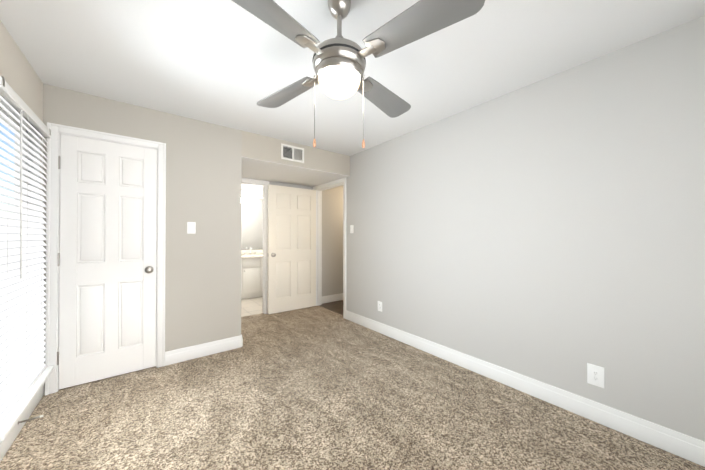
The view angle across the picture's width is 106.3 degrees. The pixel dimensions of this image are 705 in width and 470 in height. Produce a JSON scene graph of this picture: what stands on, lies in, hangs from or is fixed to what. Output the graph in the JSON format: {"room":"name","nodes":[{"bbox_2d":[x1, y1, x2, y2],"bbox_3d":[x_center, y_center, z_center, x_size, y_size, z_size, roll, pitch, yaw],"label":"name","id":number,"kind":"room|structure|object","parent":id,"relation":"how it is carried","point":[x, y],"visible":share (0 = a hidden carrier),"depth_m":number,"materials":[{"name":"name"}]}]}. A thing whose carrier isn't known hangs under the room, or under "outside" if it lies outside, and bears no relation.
{"room":"empty bedroom","nodes":[
{"label":"empty bedroom","id":0,"kind":"room"},
{"bbox_2d":[0,20,42,217],"bbox_3d":[-2.064,0.027,1.516,0.120,2.410,7.090,0,0,-38],"label":"wall","id":1,"kind":"structure","parent":0,"point":[21,77],"depth_m":1.68,"materials":[{"name":"beige paint"}]},
{"bbox_2d":[0,98,39,222],"bbox_3d":[-2.149,0.120,1.623,0.120,1.826,0.847,0,0,-38],"label":"window","id":2,"kind":"structure","parent":1,"relation":"in","point":[3,103],"depth_m":1.91,"materials":[{"name":"white glass"}]},
{"bbox_2d":[0,384,43,461],"bbox_3d":[-1.147,1.160,0.444,0.017,0.130,4.043,0,0,-38],"label":"baseboard","id":3,"kind":"structure","parent":1,"relation":"attached to","point":[5,444],"depth_m":1.65,"materials":[{"name":"white paint"}]},
{"bbox_2d":[18,415,42,424],"bbox_3d":[-2.023,1.158,1.660,0.106,0.022,0.021,0,0,-38],"label":"spring door stop","id":4,"kind":"object","parent":3,"relation":"attached to","point":[40,416],"visible":0.98,"depth_m":1.65,"materials":[{"name":"grey metal"}]},
{"bbox_2d":[0,76,50,427],"bbox_3d":[-2.076,0.100,1.674,0.056,1.822,0.887,0,0,-38],"label":"window blinds","id":5,"kind":"object","parent":1,"relation":"attached to","point":[23,366],"visible":0.98,"depth_m":1.61,"materials":[{"name":"white plastic"}]},
{"bbox_2d":[0,365,54,440],"bbox_3d":[-2.095,1.060,1.659,0.133,0.097,0.925,0,0,-38],"label":"window sill","id":6,"kind":"structure","parent":1,"relation":"attached to","point":[13,418],"depth_m":1.58,"materials":[{"name":"white paint"}]},
{"bbox_2d":[42,84,241,394],"bbox_3d":[-1.848,0.034,2.531,1.470,2.410,0.100,0,0,-38],"label":"wall","id":7,"kind":"structure","parent":0,"point":[203,263],"depth_m":2.65,"materials":[{"name":"grey paint"}]},
{"bbox_2d":[45,122,165,395],"bbox_3d":[-2.105,0.183,2.317,0.755,2.110,0.121,0,0,-38],"label":"door frame","id":8,"kind":"structure","parent":7,"relation":"attached to","point":[52,252],"depth_m":2.09,"materials":[{"name":"white paint"}]},
{"bbox_2d":[57,134,156,388],"bbox_3d":[-2.097,0.211,2.300,0.631,2.030,0.155,0,0,-38],"label":"closet door","id":9,"kind":"structure","parent":7,"relation":"in","point":[107,254],"depth_m":2.27,"materials":[{"name":"white paint"}]},
{"bbox_2d":[187,222,195,233],"bbox_3d":[-1.612,-0.072,2.646,0.072,0.117,0.011,0,0,-38],"label":"light switch","id":10,"kind":"object","parent":7,"relation":"attached to","point":[191,227],"visible":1,"depth_m":2.64,"materials":[{"name":"white plastic"}]},
{"bbox_2d":[165,336,239,365],"bbox_3d":[-1.517,1.175,2.708,0.661,0.130,0.017,0,0,-38],"label":"baseboard","id":11,"kind":"structure","parent":7,"relation":"attached to","point":[205,349],"depth_m":2.68,"materials":[{"name":"white paint"}]},
{"bbox_2d":[240,334,242,346],"bbox_3d":[-1.562,1.180,3.362,0.021,0.130,1.104,0,0,-38],"label":"baseboard","id":12,"kind":"structure","parent":7,"relation":"attached to","point":[241,339],"depth_m":2.94,"materials":[{"name":"white paint"}]},
{"bbox_2d":[241,296,262,316],"bbox_3d":[-1.701,1.288,5.157,5.180,0.059,1.780,0,0,-38],"label":"floor","id":13,"kind":"structure","parent":0,"point":[251,306],"depth_m":4.64,"materials":[{"name":"beige tile"}]},
{"bbox_2d":[241,255,262,298],"bbox_3d":[-2.016,0.859,5.514,1.400,0.800,0.586,0,0,-38],"label":"bathroom vanity","id":14,"kind":"object","parent":13,"relation":"on","point":[252,273],"depth_m":5.22,"materials":[{"name":"white wood"}]},
{"bbox_2d":[241,255,260,258],"bbox_3d":[-2.021,0.440,5.523,1.420,0.038,0.570,0,0,-38],"label":"countertop","id":15,"kind":"structure","parent":14,"relation":"on","point":[242,256],"depth_m":5.24,"materials":[{"name":"white stone"}]},
{"bbox_2d":[242,184,262,249],"bbox_3d":[-2.164,0.057,5.856,5.060,2.410,0.120,0,0,-38],"label":"wall","id":16,"kind":"structure","parent":0,"point":[252,187],"depth_m":5.76,"materials":[{"name":"grey paint"}]},
{"bbox_2d":[241,197,262,249],"bbox_3d":[-2.194,-0.241,5.750,1.376,1.115,0.010,0,0,-38],"label":"bathroom mirror","id":17,"kind":"object","parent":16,"relation":"attached to","point":[252,222],"visible":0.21,"depth_m":5.75,"materials":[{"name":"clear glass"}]},
{"bbox_2d":[241,251,262,254],"bbox_3d":[-2.190,0.371,5.741,1.420,0.102,0.019,0,0,-38],"label":"backsplash","id":18,"kind":"structure","parent":16,"relation":"attached to","point":[242,252],"depth_m":5.70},
{"bbox_2d":[242,189,262,195],"bbox_3d":[-2.146,-0.919,5.693,0.900,0.104,0.164,0,0,-38],"label":"vanity light bar","id":19,"kind":"object","parent":16,"relation":"attached to","point":[252,192],"visible":0.56,"depth_m":5.69,"materials":[{"name":"silver metal"}]},
{"bbox_2d":[269,181,342,295],"bbox_3d":[-1.101,0.048,4.492,5.060,2.410,0.100,0,0,-38],"label":"wall","id":20,"kind":"structure","parent":0,"point":[332,241],"depth_m":4.98,"materials":[{"name":"grey paint"}]},
{"bbox_2d":[242,178,268,313],"bbox_3d":[-1.653,0.195,4.061,0.710,2.110,0.142,0,0,-38],"label":"door frame","id":21,"kind":"structure","parent":20,"relation":"attached to","point":[264,184],"depth_m":4.20,"materials":[{"name":"white paint"}]},
{"bbox_2d":[268,184,315,313],"bbox_3d":[-0.982,0.225,4.396,0.862,2.030,0.155,0,0,-38],"label":"entry door","id":22,"kind":"structure","parent":20,"relation":"in","point":[291,248],"depth_m":4.35,"materials":[{"name":"white paint"}]},
{"bbox_2d":[322,293,342,303],"bbox_3d":[0.116,1.193,5.359,1.827,0.130,0.017,0,0,-38],"label":"baseboard","id":23,"kind":"structure","parent":20,"relation":"attached to","point":[336,297],"depth_m":4.96,"materials":[{"name":"white paint"}]},
{"bbox_2d":[319,300,342,314],"bbox_3d":[0.554,1.285,4.844,2.007,0.060,1.607,0,0,-38],"label":"floor","id":24,"kind":"structure","parent":0,"point":[336,306],"depth_m":4.63,"materials":[{"name":"brown carpet"}]},
{"bbox_2d":[0,306,704,469],"bbox_3d":[-0.313,1.264,1.744,3.173,0.060,5.310,0,0,-38],"label":"floor carpet","id":25,"kind":"object","parent":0,"point":[315,388],"visible":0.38,"depth_m":1.78,"materials":[{"name":"beige carpet"}]},
{"bbox_2d":[0,0,704,155],"bbox_3d":[-0.069,-1.217,3.080,5.180,0.100,7.090,0,0,-38],"label":"ceiling","id":26,"kind":"structure","parent":0,"point":[229,63],"depth_m":1.71,"materials":[{"name":"white paint"}]},
{"bbox_2d":[242,131,349,186],"bbox_3d":[-0.971,-1.014,3.848,1.523,0.296,1.087,0,0,-38],"label":"soffit","id":27,"kind":"object","parent":26,"relation":"attached to","point":[259,147],"depth_m":3.53,"materials":[{"name":"beige paint"}]},
{"bbox_2d":[281,143,303,162],"bbox_3d":[-0.749,-1.025,3.325,0.310,0.190,0.010,0,0,-38],"label":"ceiling vent","id":28,"kind":"object","parent":27,"relation":"in","point":[292,153],"visible":1,"depth_m":3.32,"materials":[{"name":"white metal"}]},
{"bbox_2d":[232,0,484,147],"bbox_3d":[-0.067,-0.808,1.337,1.016,0.742,1.016,0,0,-6],"label":"ceiling fan","id":29,"kind":"object","parent":26,"relation":"hanging from","point":[339,62],"visible":1,"depth_m":1.21,"materials":[{"name":"grey metal"}]},
{"bbox_2d":[346,15,704,440],"bbox_3d":[0.956,0.035,2.704,0.120,2.410,5.250,0,0,-38],"label":"wall","id":30,"kind":"structure","parent":0,"point":[550,230],"depth_m":1.89,"materials":[{"name":"grey paint"}]},
{"bbox_2d":[313,177,345,318],"bbox_3d":[-0.345,0.197,4.373,0.162,2.110,0.985,0,0,-38],"label":"door frame","id":31,"kind":"structure","parent":30,"relation":"attached to","point":[319,189],"depth_m":4.68,"materials":[{"name":"white paint"}]},
{"bbox_2d":[378,301,381,311],"bbox_3d":[0.349,0.910,3.372,0.008,0.125,0.080,0,0,-38],"label":"outlet","id":32,"kind":"object","parent":30,"relation":"attached to","point":[379,306],"visible":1,"depth_m":3.37,"materials":[{"name":"white plastic"}]},
{"bbox_2d":[346,310,704,466],"bbox_3d":[1.173,1.173,2.307,0.017,0.130,4.130,0,0,-38],"label":"baseboard","id":33,"kind":"structure","parent":30,"relation":"attached to","point":[685,446],"depth_m":1.87,"materials":[{"name":"white paint"}]},
{"bbox_2d":[587,363,603,387],"bbox_3d":[1.612,0.932,1.752,0.008,0.135,0.085,0,0,-38],"label":"outlet","id":34,"kind":"object","parent":30,"relation":"attached to","point":[595,375],"visible":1,"depth_m":1.75,"materials":[{"name":"white plastic"}]}
]}

